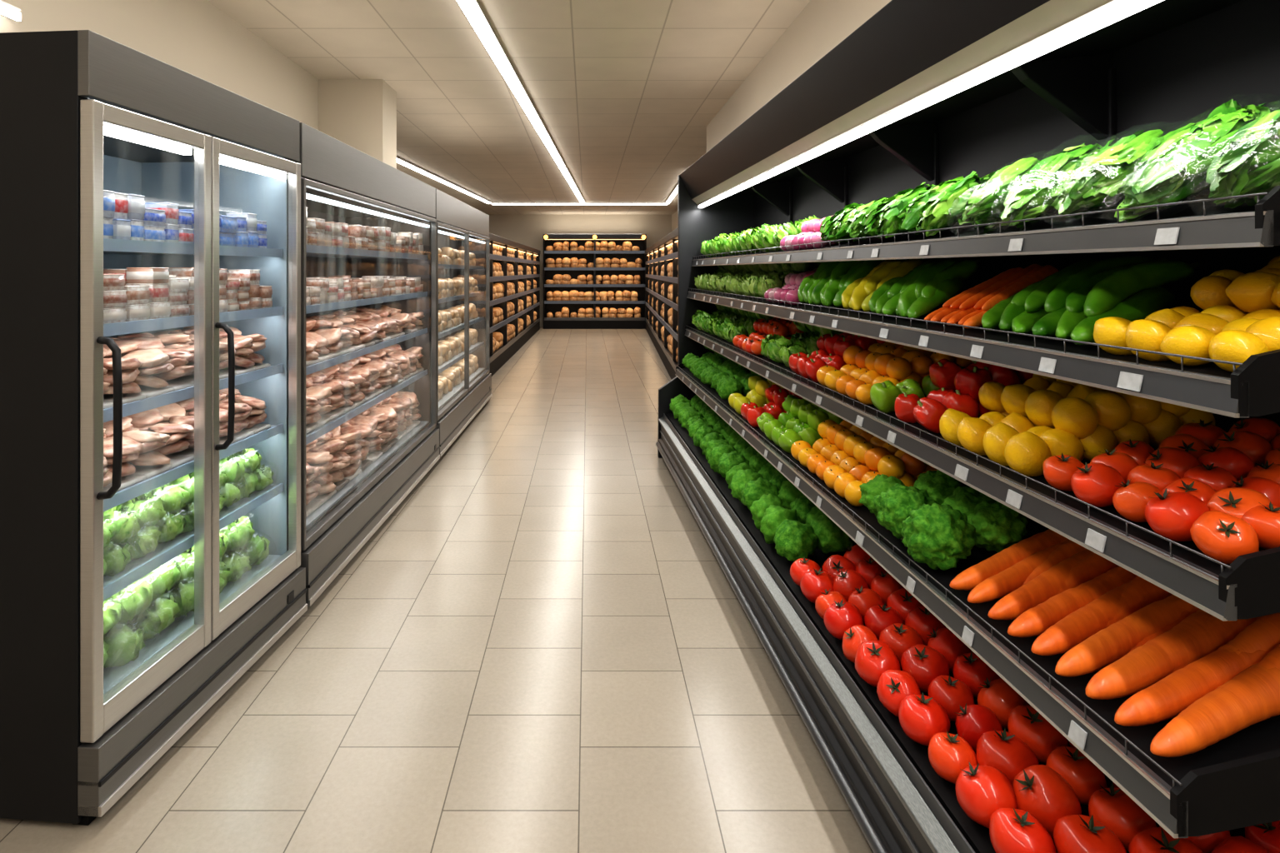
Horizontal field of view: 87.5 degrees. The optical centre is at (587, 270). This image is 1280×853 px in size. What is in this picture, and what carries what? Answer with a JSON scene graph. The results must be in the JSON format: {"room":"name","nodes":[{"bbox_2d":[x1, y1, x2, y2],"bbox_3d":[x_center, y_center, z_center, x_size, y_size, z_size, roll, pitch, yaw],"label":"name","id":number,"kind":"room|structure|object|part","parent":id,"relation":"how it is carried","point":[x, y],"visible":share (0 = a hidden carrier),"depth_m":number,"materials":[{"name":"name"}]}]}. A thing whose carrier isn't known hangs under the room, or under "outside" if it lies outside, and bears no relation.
{"room":"supermarket","nodes":[
{"label":"supermarket","id":0,"kind":"room"},
{"bbox_2d":[0,0,396,169],"bbox_3d":[-2.530,0.000,8.300,1.640,3.200,21.600,0,0,0],"label":"wall","id":1,"kind":"structure","parent":0,"point":[196,37],"depth_m":4.20,"materials":[{"name":"beige paint"}]},
{"bbox_2d":[0,0,20,20],"bbox_3d":[-2.225,-0.995,2.400,0.050,0.050,0.400,0,0,0],"label":"wall light","id":2,"kind":"object","parent":1,"relation":"attached to","point":[8,11],"visible":1,"depth_m":2.55,"materials":[{"name":"metal"}]},
{"bbox_2d":[0,326,873,852],"bbox_3d":[-0.400,1.650,8.300,6.000,0.100,21.800,0,0,0],"label":"floor","id":3,"kind":"structure","parent":0,"point":[543,647],"depth_m":2.52,"materials":[{"name":"tile"}]},
{"bbox_2d":[0,30,307,825],"bbox_3d":[-1.720,0.457,2.508,0.857,2.287,1.163,0,0,5],"label":"refrigerator","id":4,"kind":"object","parent":3,"relation":"on","point":[84,113],"visible":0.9,"depth_m":1.93,"materials":[{"name":"grey metal"}]},
{"bbox_3d":[-1.375,0.425,1.921,0.068,0.472,0.022,0,0,5],"label":"handle","id":5,"kind":"part","parent":4,"relation":"part of","materials":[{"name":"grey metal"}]},
{"bbox_3d":[-1.409,0.430,2.164,0.043,1.840,0.522,0,0,5],"label":"door frame","id":6,"kind":"part","parent":4,"relation":"part of","materials":[{"name":"metal"}]},
{"bbox_2d":[103,190,267,248],"bbox_3d":[-1.609,-0.171,2.457,0.335,0.163,0.986,0,0,5],"label":"food","id":7,"kind":"object","parent":4,"relation":"on","point":[126,217],"visible":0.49,"depth_m":2.33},
{"bbox_2d":[103,516,269,668],"bbox_3d":[-1.687,1.165,2.500,0.556,0.331,1.126,0,0,5],"label":"lettuce","id":8,"kind":"object","parent":4,"relation":"in","point":[132,617],"visible":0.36,"depth_m":2.34,"materials":[{"name":"green plant"}]},
{"bbox_2d":[103,387,270,491],"bbox_3d":[-1.631,0.599,2.490,0.425,0.201,1.053,0,0,5],"label":"meat","id":9,"kind":"object","parent":4,"relation":"in","point":[157,441],"visible":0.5,"depth_m":2.39,"materials":[{"name":"food"}]},
{"bbox_2d":[103,325,270,409],"bbox_3d":[-1.628,0.333,2.489,0.412,0.195,1.070,0,0,5],"label":"meat","id":10,"kind":"object","parent":4,"relation":"in","point":[160,362],"visible":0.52,"depth_m":2.39,"materials":[{"name":"food"}]},
{"bbox_2d":[103,267,272,324],"bbox_3d":[-1.606,0.076,2.475,0.336,0.188,1.021,0,0,5],"label":"food","id":11,"kind":"object","parent":4,"relation":"in","point":[130,294],"visible":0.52,"depth_m":2.31,"materials":[{"name":"food"}]},
{"bbox_2d":[103,448,274,576],"bbox_3d":[-1.635,0.874,2.496,0.442,0.265,1.104,0,0,5],"label":"lettuce","id":12,"kind":"object","parent":4,"relation":"in","point":[133,529],"visible":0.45,"depth_m":2.35,"materials":[{"name":"green plant"}]},
{"bbox_3d":[-1.330,0.425,2.449,0.068,0.472,0.022,0,0,5],"label":"handle","id":13,"kind":"part","parent":4,"relation":"part of","materials":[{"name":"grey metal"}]},
{"bbox_3d":[-1.359,0.430,2.743,0.043,1.840,0.625,0,0,5],"label":"door frame","id":14,"kind":"part","parent":4,"relation":"part of","materials":[{"name":"metal"}]},
{"bbox_2d":[294,122,439,606],"bbox_3d":[-1.661,0.457,4.317,0.818,2.287,2.446,0,0,1],"label":"display case","id":15,"kind":"object","parent":3,"relation":"on","point":[340,182],"visible":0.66,"depth_m":4.12,"materials":[{"name":"grey metal"}]},
{"bbox_2d":[305,391,421,518],"bbox_3d":[-1.639,1.072,4.287,0.618,0.333,2.342,0,0,1],"label":"meat","id":16,"kind":"object","parent":15,"relation":"in","point":[337,457],"visible":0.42,"depth_m":4.07,"materials":[{"name":"food"}]},
{"bbox_2d":[305,344,423,434],"bbox_3d":[-1.610,0.693,4.322,0.535,0.254,2.386,0,0,1],"label":"meat","id":17,"kind":"object","parent":15,"relation":"in","point":[332,392],"visible":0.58,"depth_m":4.10,"materials":[{"name":"food"}]},
{"bbox_2d":[305,206,423,254],"bbox_3d":[-1.527,-0.218,4.294,0.342,0.196,2.310,0,0,1],"label":"food","id":18,"kind":"object","parent":15,"relation":"on","point":[319,232],"visible":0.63,"depth_m":4.05,"materials":[{"name":"food"}]},
{"bbox_2d":[305,275,423,305],"bbox_3d":[-1.526,0.104,4.304,0.336,0.152,2.329,0,0,1],"label":"food","id":19,"kind":"object","parent":15,"relation":"in","point":[331,289],"visible":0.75,"depth_m":4.07,"materials":[{"name":"beige food"}]},
{"bbox_2d":[305,306,424,366],"bbox_3d":[-1.610,0.374,4.322,0.549,0.213,2.374,0,0,1],"label":"meat","id":20,"kind":"object","parent":15,"relation":"in","point":[337,333],"visible":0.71,"depth_m":4.19,"materials":[{"name":"food"}]},
{"bbox_2d":[432,188,491,457],"bbox_3d":[-1.436,0.457,6.913,0.468,2.287,2.700,0,0,1],"label":"refrigerator","id":21,"kind":"object","parent":3,"relation":"on","point":[460,226],"visible":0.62,"depth_m":6.94,"materials":[{"name":"grey metal"}]},
{"bbox_3d":[-1.262,0.425,6.236,0.043,1.670,1.342,0,0,1],"label":"door frame","id":22,"kind":"part","parent":21,"relation":"part of","materials":[{"name":"metal"}]},
{"bbox_2d":[438,247,475,265],"bbox_3d":[-1.430,-0.139,6.883,0.196,0.204,2.528,0,0,1],"label":"packs","id":23,"kind":"object","parent":21,"relation":"on","point":[448,256],"visible":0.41,"depth_m":6.74},
{"bbox_2d":[438,354,478,401],"bbox_3d":[-1.430,1.105,6.879,0.195,0.205,2.506,0,0,1],"label":"packs","id":24,"kind":"object","parent":21,"relation":"in","point":[452,376],"visible":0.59,"depth_m":6.86},
{"bbox_2d":[438,328,478,365],"bbox_3d":[-1.431,0.790,6.883,0.198,0.204,2.511,0,0,1],"label":"packs","id":25,"kind":"object","parent":21,"relation":"in","point":[451,347],"visible":0.58,"depth_m":6.85},
{"bbox_2d":[438,303,478,331],"bbox_3d":[-1.431,0.483,6.884,0.196,0.204,2.515,0,0,1],"label":"packs","id":26,"kind":"object","parent":21,"relation":"in","point":[452,317],"visible":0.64,"depth_m":6.83},
{"bbox_2d":[438,276,478,299],"bbox_3d":[-1.431,0.170,6.867,0.196,0.202,2.505,0,0,1],"label":"packs","id":27,"kind":"object","parent":21,"relation":"in","point":[447,287],"visible":0.57,"depth_m":6.85},
{"bbox_3d":[-1.242,0.425,7.585,0.043,1.670,1.342,0,0,1],"label":"door frame","id":28,"kind":"part","parent":21,"relation":"part of","materials":[{"name":"metal"}]},
{"bbox_2d":[487,233,540,376],"bbox_3d":[-1.620,0.525,13.379,0.520,2.150,9.551,0,0,1],"label":"shelving unit","id":29,"kind":"object","parent":3,"relation":"on","point":[501,356],"visible":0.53,"depth_m":12.97,"materials":[{"name":"black metal"}]},
{"bbox_2d":[493,311,536,353],"bbox_3d":[-1.571,1.194,13.347,0.271,0.294,9.402,0,0,1],"label":"bread loaves","id":30,"kind":"object","parent":29,"relation":"in","point":[497,337],"visible":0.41,"depth_m":12.70,"materials":[{"name":"brown food"}]},
{"bbox_2d":[493,294,536,325],"bbox_3d":[-1.569,0.754,13.375,0.272,0.292,9.472,0,0,1],"label":"bread loaves","id":31,"kind":"object","parent":29,"relation":"in","point":[497,312],"visible":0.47,"depth_m":12.79,"materials":[{"name":"brown food"}]},
{"bbox_2d":[493,280,536,299],"bbox_3d":[-1.570,0.355,13.370,0.274,0.292,9.406,0,0,1],"label":"bread loaves","id":32,"kind":"object","parent":29,"relation":"in","point":[498,288],"visible":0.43,"depth_m":12.66,"materials":[{"name":"brown food"}]},
{"bbox_2d":[493,262,536,276],"bbox_3d":[-1.569,-0.006,13.363,0.274,0.297,9.386,0,0,1],"label":"bread loaves","id":33,"kind":"object","parent":29,"relation":"in","point":[497,272],"visible":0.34,"depth_m":12.62,"materials":[{"name":"orange food"}]},
{"bbox_2d":[493,243,536,260],"bbox_3d":[-1.573,-0.347,13.308,0.275,0.295,9.307,0,0,1],"label":"bread loaves","id":34,"kind":"object","parent":29,"relation":"in","point":[497,250],"visible":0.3,"depth_m":12.78,"materials":[{"name":"orange food"}]},
{"bbox_2d":[543,234,646,329],"bbox_3d":[0.200,0.300,18.505,2.840,2.600,0.630,0,0,0],"label":"shelving unit","id":35,"kind":"object","parent":3,"relation":"on","point":[638,240],"visible":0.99,"depth_m":18.33,"materials":[{"name":"black metal"}]},
{"bbox_2d":[546,290,637,300],"bbox_3d":[0.124,0.711,18.540,2.547,0.336,0.312,0,0,0],"label":"bread loaves","id":36,"kind":"object","parent":35,"relation":"in","point":[574,295],"visible":0.84,"depth_m":18.42,"materials":[{"name":"brown food"}]},
{"bbox_2d":[545,274,640,284],"bbox_3d":[0.150,0.256,18.540,2.663,0.326,0.314,0,0,0],"label":"bread loaves","id":37,"kind":"object","parent":35,"relation":"in","point":[557,278],"visible":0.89,"depth_m":18.42,"materials":[{"name":"brown food"}]},
{"bbox_2d":[545,240,639,250],"bbox_3d":[0.150,-0.668,18.540,2.618,0.338,0.314,0,0,0],"label":"bread loaves","id":38,"kind":"object","parent":35,"relation":"in","point":[589,246],"visible":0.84,"depth_m":18.42,"materials":[{"name":"orange food"}]},
{"bbox_2d":[545,257,641,267],"bbox_3d":[0.170,-0.207,18.539,2.684,0.337,0.313,0,0,0],"label":"bread loaves","id":39,"kind":"object","parent":35,"relation":"in","point":[566,262],"visible":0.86,"depth_m":18.42,"materials":[{"name":"orange food"}]},
{"bbox_2d":[546,306,640,317],"bbox_3d":[0.174,1.171,18.540,2.632,0.341,0.313,0,0,0],"label":"bread loaves","id":40,"kind":"object","parent":35,"relation":"in","point":[588,312],"visible":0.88,"depth_m":18.42,"materials":[{"name":"brown food"}]},
{"bbox_2d":[547,233,641,234],"bbox_3d":[0.200,-1.025,18.570,2.640,0.030,0.100,0,0,0],"label":"uplight","id":41,"kind":"object","parent":35,"relation":"on","point":[547,233],"visible":0.71,"depth_m":18.54,"materials":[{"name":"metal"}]},
{"bbox_2d":[645,228,677,379],"bbox_3d":[1.600,0.525,13.015,0.520,2.150,10.260,0,0,2],"label":"shelving unit","id":42,"kind":"object","parent":3,"relation":"on","point":[668,360],"visible":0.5,"depth_m":11.29,"materials":[{"name":"black metal"}]},
{"bbox_2d":[648,262,672,276],"bbox_3d":[1.549,-0.007,13.007,0.274,0.291,10.158,0,0,2],"label":"bread loaves","id":43,"kind":"object","parent":42,"relation":"in","point":[670,265],"visible":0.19,"depth_m":11.16,"materials":[{"name":"brown food"}]},
{"bbox_2d":[648,243,672,260],"bbox_3d":[1.549,-0.346,13.006,0.274,0.293,10.136,0,0,2],"label":"bread loaves","id":44,"kind":"object","parent":42,"relation":"in","point":[670,247],"visible":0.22,"depth_m":12.36,"materials":[{"name":"orange food"}]},
{"bbox_2d":[648,310,677,362],"bbox_3d":[1.550,1.192,13.025,0.272,0.289,10.134,0,0,2],"label":"bread loaves","id":45,"kind":"object","parent":42,"relation":"in","point":[669,339],"visible":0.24,"depth_m":11.24,"materials":[{"name":"brown food"}]},
{"bbox_2d":[648,280,677,304],"bbox_3d":[1.551,0.354,13.048,0.272,0.292,10.101,0,0,2],"label":"bread loaves","id":46,"kind":"object","parent":42,"relation":"in","point":[670,287],"visible":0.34,"depth_m":11.29,"materials":[{"name":"brown food"}]},
{"bbox_2d":[648,295,677,331],"bbox_3d":[1.550,0.754,13.027,0.275,0.292,10.115,0,0,2],"label":"bread loaves","id":47,"kind":"object","parent":42,"relation":"in","point":[670,311],"visible":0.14,"depth_m":11.80,"materials":[{"name":"brown food"}]},
{"bbox_2d":[655,0,1279,852],"bbox_3d":[1.106,0.390,3.407,0.876,2.420,4.703,0,0,-2],"label":"display case","id":48,"kind":"object","parent":3,"relation":"on","point":[928,92],"visible":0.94,"depth_m":1.85,"materials":[{"name":"black metal"}]},
{"bbox_2d":[681,345,767,399],"bbox_3d":[1.042,0.665,4.858,0.498,0.333,1.522,0,0,-2],"label":"broccoli","id":49,"kind":"object","parent":48,"relation":"in","point":[724,375],"visible":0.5,"depth_m":4.58,"materials":[{"name":"green food"}]},
{"bbox_2d":[691,304,774,342],"bbox_3d":[1.122,0.320,4.961,0.506,0.335,1.325,0,0,-2],"label":"pile","id":50,"kind":"object","parent":48,"relation":"in","point":[727,324],"visible":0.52,"depth_m":4.71,"materials":[{"name":"green plant"}]},
{"bbox_2d":[728,375,784,414],"bbox_3d":[1.091,0.702,3.922,0.502,0.262,0.248,0,0,-2],"label":"bell peppers","id":51,"kind":"object","parent":48,"relation":"in","point":[757,385],"visible":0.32,"depth_m":3.83,"materials":[{"name":"yellow food"}]},
{"bbox_2d":[694,261,823,298],"bbox_3d":[1.153,0.004,4.662,0.494,0.332,1.911,0,0,-2],"label":"pile","id":52,"kind":"object","parent":48,"relation":"in","point":[752,280],"visible":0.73,"depth_m":4.25,"materials":[{"name":"green plant"}]},
{"bbox_2d":[669,394,853,561],"bbox_3d":[1.000,1.019,4.148,0.606,0.398,2.949,0,0,-2],"label":"leafy greens","id":53,"kind":"object","parent":48,"relation":"in","point":[787,518],"visible":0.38,"depth_m":3.24,"materials":[{"name":"green food"}]},
{"bbox_2d":[700,215,821,257],"bbox_3d":[1.115,-0.209,4.580,0.333,0.212,2.044,0,0,-2],"label":"lettuce","id":54,"kind":"object","parent":48,"relation":"in","point":[768,236],"visible":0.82,"depth_m":4.12,"materials":[{"name":"green plant"}]},
{"bbox_2d":[732,317,804,355],"bbox_3d":[1.167,0.364,4.003,0.504,0.251,0.517,0,0,-2],"label":"pile","id":55,"kind":"object","parent":48,"relation":"in","point":[752,344],"visible":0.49,"depth_m":3.89,"materials":[{"name":"red food"}]},
{"bbox_2d":[740,384,803,427],"bbox_3d":[1.102,0.702,3.621,0.511,0.264,0.248,0,0,-2],"label":"bell peppers","id":56,"kind":"object","parent":48,"relation":"in","point":[750,412],"visible":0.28,"depth_m":3.53,"materials":[{"name":"red food"}]},
{"bbox_2d":[764,267,817,305],"bbox_3d":[1.167,0.065,3.434,0.424,0.210,0.454,0,0,-2],"label":"radishes","id":57,"kind":"object","parent":48,"relation":"in","point":[788,292],"visible":0.23,"depth_m":3.42,"materials":[{"name":"pink food"}]},
{"bbox_2d":[756,395,843,453],"bbox_3d":[1.117,0.701,3.223,0.497,0.266,0.464,0,0,-2],"label":"bell peppers","id":58,"kind":"object","parent":48,"relation":"in","point":[802,420],"visible":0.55,"depth_m":3.13,"materials":[{"name":"green food"}]},
{"bbox_2d":[760,321,843,367],"bbox_3d":[1.180,0.320,3.478,0.480,0.329,0.472,0,0,-2],"label":"pile","id":59,"kind":"object","parent":48,"relation":"in","point":[777,348],"visible":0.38,"depth_m":3.41,"materials":[{"name":"green plant"}]},
{"bbox_2d":[780,215,869,251],"bbox_3d":[1.214,-0.204,3.260,0.416,0.207,0.504,0,0,-2],"label":"radishes","id":60,"kind":"object","parent":48,"relation":"in","point":[810,233],"visible":0.22,"depth_m":3.27,"materials":[{"name":"pink food"}]},
{"bbox_2d":[788,332,884,382],"bbox_3d":[1.204,0.366,3.050,0.496,0.260,0.329,0,0,-2],"label":"bell peppers","id":61,"kind":"object","parent":48,"relation":"in","point":[832,347],"visible":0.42,"depth_m":2.94,"materials":[{"name":"red food"}]},
{"bbox_2d":[797,260,883,307],"bbox_3d":[1.146,0.043,3.018,0.293,0.227,0.540,0,0,-2],"label":"pile","id":62,"kind":"object","parent":48,"relation":"in","point":[827,286],"visible":0.8,"depth_m":2.96,"materials":[{"name":"green food"}]},
{"bbox_2d":[790,420,937,506],"bbox_3d":[1.165,0.703,2.632,0.552,0.256,0.664,0,0,-2],"label":"pile","id":63,"kind":"object","parent":48,"relation":"in","point":[847,457],"visible":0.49,"depth_m":2.51,"materials":[{"name":"orange food"}]},
{"bbox_2d":[841,258,923,312],"bbox_3d":[1.165,0.052,2.634,0.303,0.209,0.317,0,0,-2],"label":"squash","id":64,"kind":"object","parent":48,"relation":"in","point":[857,296],"visible":0.76,"depth_m":2.60,"materials":[{"name":"yellow food"}]},
{"bbox_2d":[816,341,972,404],"bbox_3d":[1.230,0.369,2.626,0.533,0.243,0.477,0,0,-2],"label":"pile","id":65,"kind":"object","parent":48,"relation":"in","point":[895,363],"visible":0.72,"depth_m":2.51,"materials":[{"name":"orange food"}]},
{"bbox_2d":[820,170,994,243],"bbox_3d":[1.229,-0.224,2.500,0.440,0.236,1.038,0,0,0],"label":"pile","id":66,"kind":"object","parent":48,"relation":"in","point":[941,206],"visible":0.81,"depth_m":2.32,"materials":[{"name":"green plant"}]},
{"bbox_2d":[870,366,965,414],"bbox_3d":[1.166,0.413,2.306,0.364,0.166,0.104,0,0,-2],"label":"bell peppers","id":67,"kind":"object","parent":48,"relation":"in","point":[883,395],"visible":0.45,"depth_m":2.28,"materials":[{"name":"green food"}]},
{"bbox_2d":[868,259,979,319],"bbox_3d":[1.193,0.057,2.339,0.346,0.204,0.427,0,0,-2],"label":"pile","id":68,"kind":"object","parent":48,"relation":"in","point":[928,286],"visible":0.99,"depth_m":2.25,"materials":[{"name":"green food"}]},
{"bbox_2d":[859,462,1028,570],"bbox_3d":[1.077,0.667,2.029,0.401,0.335,0.509,0,0,-2],"label":"leafy greens","id":69,"kind":"object","parent":48,"relation":"in","point":[940,519],"visible":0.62,"depth_m":1.85,"materials":[{"name":"green food"}]},
{"bbox_2d":[894,358,1033,433],"bbox_3d":[1.236,0.364,2.097,0.496,0.257,0.237,0,0,-2],"label":"bell peppers","id":70,"kind":"object","parent":48,"relation":"in","point":[958,387],"visible":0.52,"depth_m":2.01,"materials":[{"name":"red food"}]},
{"bbox_2d":[924,264,1059,328],"bbox_3d":[1.206,0.069,1.999,0.442,0.181,0.249,0,0,-19],"label":"pile","id":71,"kind":"object","parent":48,"relation":"in","point":[967,307],"visible":0.82,"depth_m":1.95,"materials":[{"name":"orange food"}]},
{"bbox_2d":[790,544,1279,852],"bbox_3d":[1.070,1.113,1.844,0.563,0.210,1.579,0,0,-2],"label":"tomatoes","id":72,"kind":"object","parent":48,"relation":"in","point":[1024,804],"visible":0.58,"depth_m":1.59,"materials":[{"name":"red food"}]},
{"bbox_2d":[939,374,1215,476],"bbox_3d":[1.271,0.369,1.751,0.543,0.265,0.389,0,0,-2],"label":"lemons","id":73,"kind":"object","parent":48,"relation":"in","point":[1036,420],"visible":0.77,"depth_m":1.59,"materials":[{"name":"yellow food"}]},
{"bbox_2d":[981,255,1200,345],"bbox_3d":[1.262,0.063,1.674,0.458,0.203,0.496,0,0,-2],"label":"pile","id":74,"kind":"object","parent":48,"relation":"in","point":[1067,303],"visible":0.94,"depth_m":1.55,"materials":[{"name":"green food"}]},
{"bbox_2d":[949,529,1279,757],"bbox_3d":[1.215,0.726,1.475,0.574,0.178,0.737,0,0,-2],"label":"pile","id":75,"kind":"object","parent":48,"relation":"in","point":[1222,693],"visible":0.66,"depth_m":1.32,"materials":[{"name":"orange food"}]},
{"bbox_2d":[957,99,1279,232],"bbox_3d":[1.251,-0.225,1.496,0.460,0.291,1.062,0,0,-4],"label":"romaine lettuce","id":76,"kind":"object","parent":48,"relation":"in","point":[1235,151],"visible":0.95,"depth_m":1.36,"materials":[{"name":"green plant"}]},
{"bbox_2d":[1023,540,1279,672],"bbox_3d":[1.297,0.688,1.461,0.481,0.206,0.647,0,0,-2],"label":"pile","id":77,"kind":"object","parent":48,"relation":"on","point":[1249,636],"visible":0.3,"depth_m":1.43,"materials":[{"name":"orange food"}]},
{"bbox_2d":[1042,417,1279,564],"bbox_3d":[1.260,0.404,1.305,0.491,0.170,0.463,0,0,-2],"label":"tomatoes","id":78,"kind":"object","parent":48,"relation":"in","point":[1207,485],"visible":1,"depth_m":1.29,"materials":[{"name":"red food"}]},
{"bbox_2d":[1093,255,1279,372],"bbox_3d":[1.302,0.060,1.243,0.527,0.228,0.328,0,0,-2],"label":"pile","id":79,"kind":"object","parent":48,"relation":"in","point":[1239,320],"visible":0.96,"depth_m":1.23,"materials":[{"name":"yellow food"}]},
{"bbox_2d":[207,0,810,214],"bbox_3d":[-0.400,-1.650,8.300,6.000,0.100,21.800,0,0,0],"label":"ceiling","id":80,"kind":"structure","parent":0,"point":[627,92],"depth_m":5.46,"materials":[{"name":"tile"}]},
{"bbox_2d":[396,155,491,204],"bbox_3d":[-2.505,-1.572,12.000,0.094,0.055,6.818,0,0,4],"label":"strip light","id":81,"kind":"object","parent":80,"relation":"attached to","point":[399,160],"depth_m":11.29,"materials":[{"name":"white plastic"}]},
{"bbox_2d":[456,0,585,204],"bbox_3d":[-0.450,-1.572,8.750,0.109,0.055,13.518,0,0,3],"label":"strip light","id":82,"kind":"object","parent":80,"relation":"attached to","point":[475,13],"depth_m":5.25,"materials":[{"name":"white plastic"}]},
{"bbox_2d":[491,202,667,204],"bbox_3d":[-0.180,-1.572,15.600,4.120,0.055,0.109,0,0,0],"label":"strip light","id":83,"kind":"object","parent":80,"relation":"attached to","point":[492,203],"depth_m":15.56,"materials":[{"name":"white plastic"}]},
{"bbox_2d":[665,184,677,204],"bbox_3d":[1.735,-1.572,12.950,0.094,0.055,4.905,0,0,3],"label":"strip light","id":84,"kind":"object","parent":80,"relation":"attached to","point":[673,193],"depth_m":13.81,"materials":[{"name":"white plastic"}]},
{"bbox_2d":[489,215,671,326],"bbox_3d":[-0.400,0.000,19.075,5.900,3.200,0.150,0,0,0],"label":"wall","id":85,"kind":"structure","parent":0,"point":[527,230],"depth_m":19.00,"materials":[{"name":"beige paint"}]},
{"bbox_2d":[671,0,891,231],"bbox_3d":[1.935,0.000,8.300,1.230,3.200,21.600,0,0,0],"label":"wall","id":86,"kind":"structure","parent":0,"point":[822,25],"depth_m":4.27,"materials":[{"name":"beige paint"}]},
{"bbox_2d":[655,413,975,852],"bbox_3d":[1.092,1.407,3.381,0.846,0.385,4.653,0,0,-2],"label":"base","id":87,"kind":"object","parent":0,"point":[887,780],"depth_m":2.10,"materials":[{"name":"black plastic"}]}
]}

